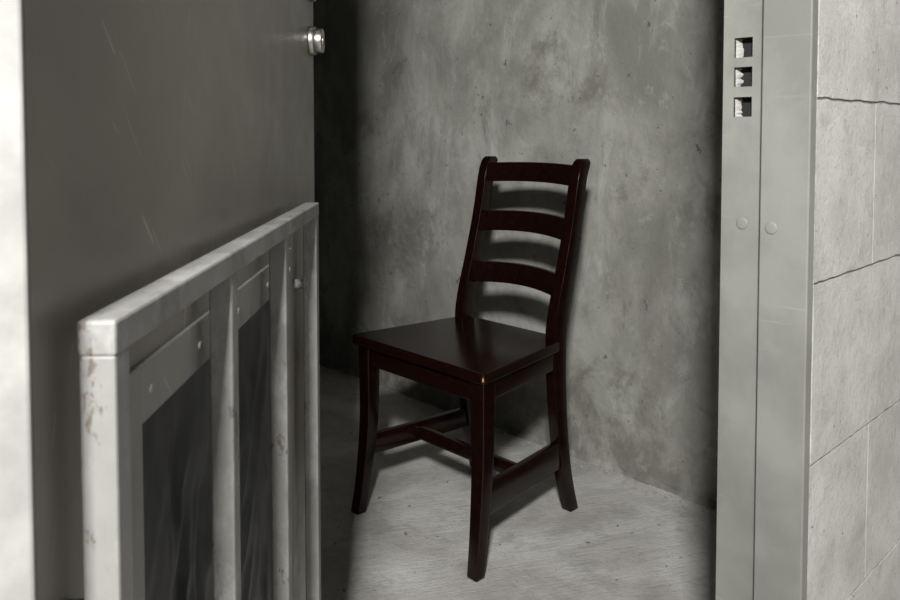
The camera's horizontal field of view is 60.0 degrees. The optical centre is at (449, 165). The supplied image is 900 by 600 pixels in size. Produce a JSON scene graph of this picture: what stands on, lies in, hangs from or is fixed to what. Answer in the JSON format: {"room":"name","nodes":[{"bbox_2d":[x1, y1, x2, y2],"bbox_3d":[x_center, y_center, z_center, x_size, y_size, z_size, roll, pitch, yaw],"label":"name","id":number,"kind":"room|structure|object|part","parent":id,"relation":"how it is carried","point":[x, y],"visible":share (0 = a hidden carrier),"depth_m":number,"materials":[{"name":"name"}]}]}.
{"room":"prison interior","nodes":[
{"label":"prison interior","id":0,"kind":"room"},
{"bbox_2d":[319,364,716,599],"bbox_3d":[0.133,1.092,0.099,8.000,0.102,6.950,-2,3,-44],"label":"floor","id":1,"kind":"structure","parent":0,"point":[533,560],"depth_m":2.06,"materials":[{"name":"concrete"}]},
{"bbox_2d":[351,156,589,581],"bbox_3d":[0.077,0.467,2.149,0.533,0.972,0.506,-2,3,-44],"label":"dining chair","id":2,"kind":"object","parent":1,"relation":"on","point":[478,361],"visible":1,"depth_m":2.12,"materials":[{"name":"brown wood"}]},
{"bbox_3d":[-0.235,0.724,2.154,0.075,0.458,0.046,-2,3,-44],"label":"leg","id":3,"kind":"part","parent":2,"relation":"part of","materials":[{"name":"brown wood"}]},
{"bbox_3d":[0.043,0.481,2.117,0.396,0.027,0.506,-2,3,-44],"label":"seat","id":4,"kind":"part","parent":2,"relation":"part of","materials":[{"name":"brown wood"}]},
{"bbox_3d":[0.081,0.457,2.397,0.156,0.972,0.035,-2,3,-44],"label":"post","id":5,"kind":"part","parent":2,"relation":"part of","materials":[{"name":"brown wood"}]},
{"bbox_3d":[0.069,0.737,1.842,0.071,0.458,0.052,-2,3,-44],"label":"leg","id":6,"kind":"part","parent":2,"relation":"part of","materials":[{"name":"brown wood"}]},
{"bbox_3d":[0.325,0.467,2.145,0.156,0.972,0.035,-2,3,-44],"label":"post","id":7,"kind":"part","parent":2,"relation":"part of","materials":[{"name":"brown wood"}]},
{"bbox_2d":[338,408,715,599],"bbox_3d":[0.110,0.950,2.261,0.776,0.006,1.292,-2,3,-44],"label":"debris","id":8,"kind":"object","parent":1,"relation":"on","point":[635,482],"visible":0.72,"depth_m":2.29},
{"bbox_2d":[313,0,723,501],"bbox_3d":[0.173,-0.336,2.826,0.154,2.526,2.800,-2,3,-44],"label":"wall","id":9,"kind":"structure","parent":0,"point":[411,97],"depth_m":2.57,"materials":[{"name":"concrete"}]},
{"bbox_2d":[319,359,716,509],"bbox_3d":[0.112,0.917,2.820,0.038,0.032,2.760,-2,3,-44],"label":"trim","id":10,"kind":"structure","parent":9,"relation":"attached to","point":[647,479],"depth_m":2.51,"materials":[{"name":"concrete"}]},
{"bbox_2d":[807,0,899,599],"bbox_3d":[-0.009,-0.343,0.618,5.801,2.729,0.121,-2,3,-44],"label":"wall","id":11,"kind":"structure","parent":0,"point":[854,540],"depth_m":1.14,"materials":[{"name":"white concrete"}]},
{"bbox_2d":[716,0,726,599],"bbox_3d":[0.388,-0.063,1.094,0.017,2.126,0.003,-2,3,-44],"label":"jamb edge","id":12,"kind":"object","parent":11,"relation":"attached to","point":[725,1],"visible":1,"depth_m":1.10,"materials":[{"name":"grey paint"}]},
{"bbox_2d":[718,0,763,599],"bbox_3d":[0.408,-0.062,1.071,0.014,2.126,0.058,-2,3,-44],"label":"door frame","id":13,"kind":"structure","parent":11,"relation":"attached to","point":[744,18],"depth_m":1.08,"materials":[{"name":"grey paint"}]},
{"bbox_2d":[736,217,747,228],"bbox_3d":[0.401,0.079,1.073,0.002,0.016,0.016,-2,3,-44],"label":"bumper cover","id":14,"kind":"object","parent":13,"relation":"attached to","point":[741,223],"visible":1,"depth_m":1.07,"materials":[{"name":"grey paint"}]},
{"bbox_2d":[754,0,818,599],"bbox_3d":[0.442,-0.060,1.019,0.020,2.126,0.064,-2,3,-44],"label":"door frame","id":15,"kind":"object","parent":11,"relation":"attached to","point":[790,27],"visible":1,"depth_m":1.02,"materials":[{"name":"grey paint"}]},
{"bbox_2d":[765,222,776,233],"bbox_3d":[0.423,0.082,1.029,0.002,0.016,0.016,-2,3,-44],"label":"bumper cover","id":16,"kind":"object","parent":15,"relation":"attached to","point":[770,227],"visible":1,"depth_m":1.03,"materials":[{"name":"grey paint"}]},
{"bbox_2d":[807,5,818,579],"bbox_3d":[0.473,-0.059,1.012,0.014,2.126,0.008,-2,3,-44],"label":"caulk edge","id":17,"kind":"object","parent":11,"relation":"attached to","point":[818,5],"visible":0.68,"depth_m":1.02,"materials":[{"name":"white paint"}]},
{"bbox_3d":[-0.283,-0.033,0.389,0.026,2.126,0.086,-2,3,-44],"label":"door frame","id":18,"kind":"structure","parent":0,"visible":0},
{"bbox_2d":[0,0,35,599],"bbox_3d":[-0.229,-0.032,0.354,0.056,2.126,0.039,-2,3,-44],"label":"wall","id":19,"kind":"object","parent":18,"relation":"attached to","point":[17,540],"visible":1,"depth_m":0.36,"materials":[{"name":"white paint"}]},
{"bbox_2d":[22,0,313,599],"bbox_3d":[-0.247,-0.039,0.864,0.046,2.074,0.930,0,2,-1],"label":"leaf","id":20,"kind":"object","parent":18,"relation":"attached to","point":[160,134],"visible":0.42,"depth_m":0.55,"materials":[{"name":"grey paint"}]},
{"bbox_2d":[66,202,320,599],"bbox_3d":[-0.205,0.449,0.801,0.036,0.760,0.726,0,2,-1],"label":"guard railing","id":21,"kind":"object","parent":20,"relation":"attached to","point":[105,336],"visible":1,"depth_m":0.67,"materials":[{"name":"metal"}]},
{"bbox_3d":[-0.192,0.462,0.449,0.020,0.720,0.021,0,2,-1],"label":"post","id":22,"kind":"part","parent":21,"relation":"part of","materials":[{"name":"metal"}]},
{"bbox_3d":[-0.198,0.079,0.785,0.021,0.020,0.726,0,2,-1],"label":"rail","id":23,"kind":"part","parent":21,"relation":"part of","materials":[{"name":"metal"}]},
{"bbox_3d":[-0.196,0.452,0.689,0.020,0.720,0.021,0,2,-1],"label":"post","id":24,"kind":"part","parent":21,"relation":"part of","materials":[{"name":"metal"}]},
{"bbox_3d":[-0.200,0.442,0.926,0.020,0.720,0.021,0,2,-1],"label":"post","id":25,"kind":"part","parent":21,"relation":"part of","materials":[{"name":"metal"}]},
{"bbox_3d":[-0.203,0.432,1.153,0.020,0.720,0.021,0,2,-1],"label":"post","id":26,"kind":"part","parent":21,"relation":"part of","materials":[{"name":"metal"}]},
{"bbox_2d":[142,300,271,599],"bbox_3d":[-0.238,0.518,0.822,0.023,0.696,0.522,0,2,-1],"label":"plastic sheet","id":27,"kind":"object","parent":20,"relation":"attached to","point":[176,438],"visible":0.66,"depth_m":0.75,"materials":[{"name":"plastic"}]},
{"bbox_2d":[129,248,294,599],"bbox_3d":[-0.221,0.514,0.823,0.004,0.773,0.600,0,2,-1],"label":"window frame","id":28,"kind":"structure","parent":20,"relation":"attached to","point":[170,366],"depth_m":0.60,"materials":[{"name":"paint"}]},
{"bbox_3d":[-0.217,0.526,0.542,0.004,0.773,0.038,0,2,-1],"label":"vent frame","id":29,"kind":"part","parent":28,"relation":"part of","materials":[{"name":"paint"}]},
{"bbox_2d":[149,383,154,393],"bbox_3d":[-0.215,0.161,0.563,0.002,0.008,0.008,0,2,-1],"label":"screw","id":30,"kind":"object","parent":28,"relation":"attached to","point":[152,386],"visible":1,"depth_m":0.56,"materials":[{"name":"paint"}]},
{"bbox_3d":[-0.221,0.149,0.806,0.004,0.042,0.522,0,2,-1],"label":"vent frame","id":31,"kind":"part","parent":28,"relation":"part of","materials":[{"name":"grey metal"}]},
{"bbox_3d":[-0.226,0.503,1.103,0.004,0.773,0.040,0,2,-1],"label":"vent frame","id":32,"kind":"part","parent":28,"relation":"part of","materials":[{"name":"grey metal"}]},
{"bbox_2d":[307,26,315,55],"bbox_3d":[-0.226,-0.206,1.286,0.010,0.049,0.049,0,2,-1],"label":"lock collar","id":33,"kind":"object","parent":20,"relation":"attached to","point":[310,37],"visible":0.82,"depth_m":1.27,"materials":[{"name":"silver metal"}]},
{"bbox_2d":[314,28,324,53],"bbox_3d":[-0.215,-0.206,1.286,0.012,0.042,0.042,0,2,-1],"label":"barrel","id":34,"kind":"object","parent":33,"relation":"attached to","point":[318,33],"visible":0.99,"depth_m":1.27,"materials":[{"name":"silver metal"}]}
]}

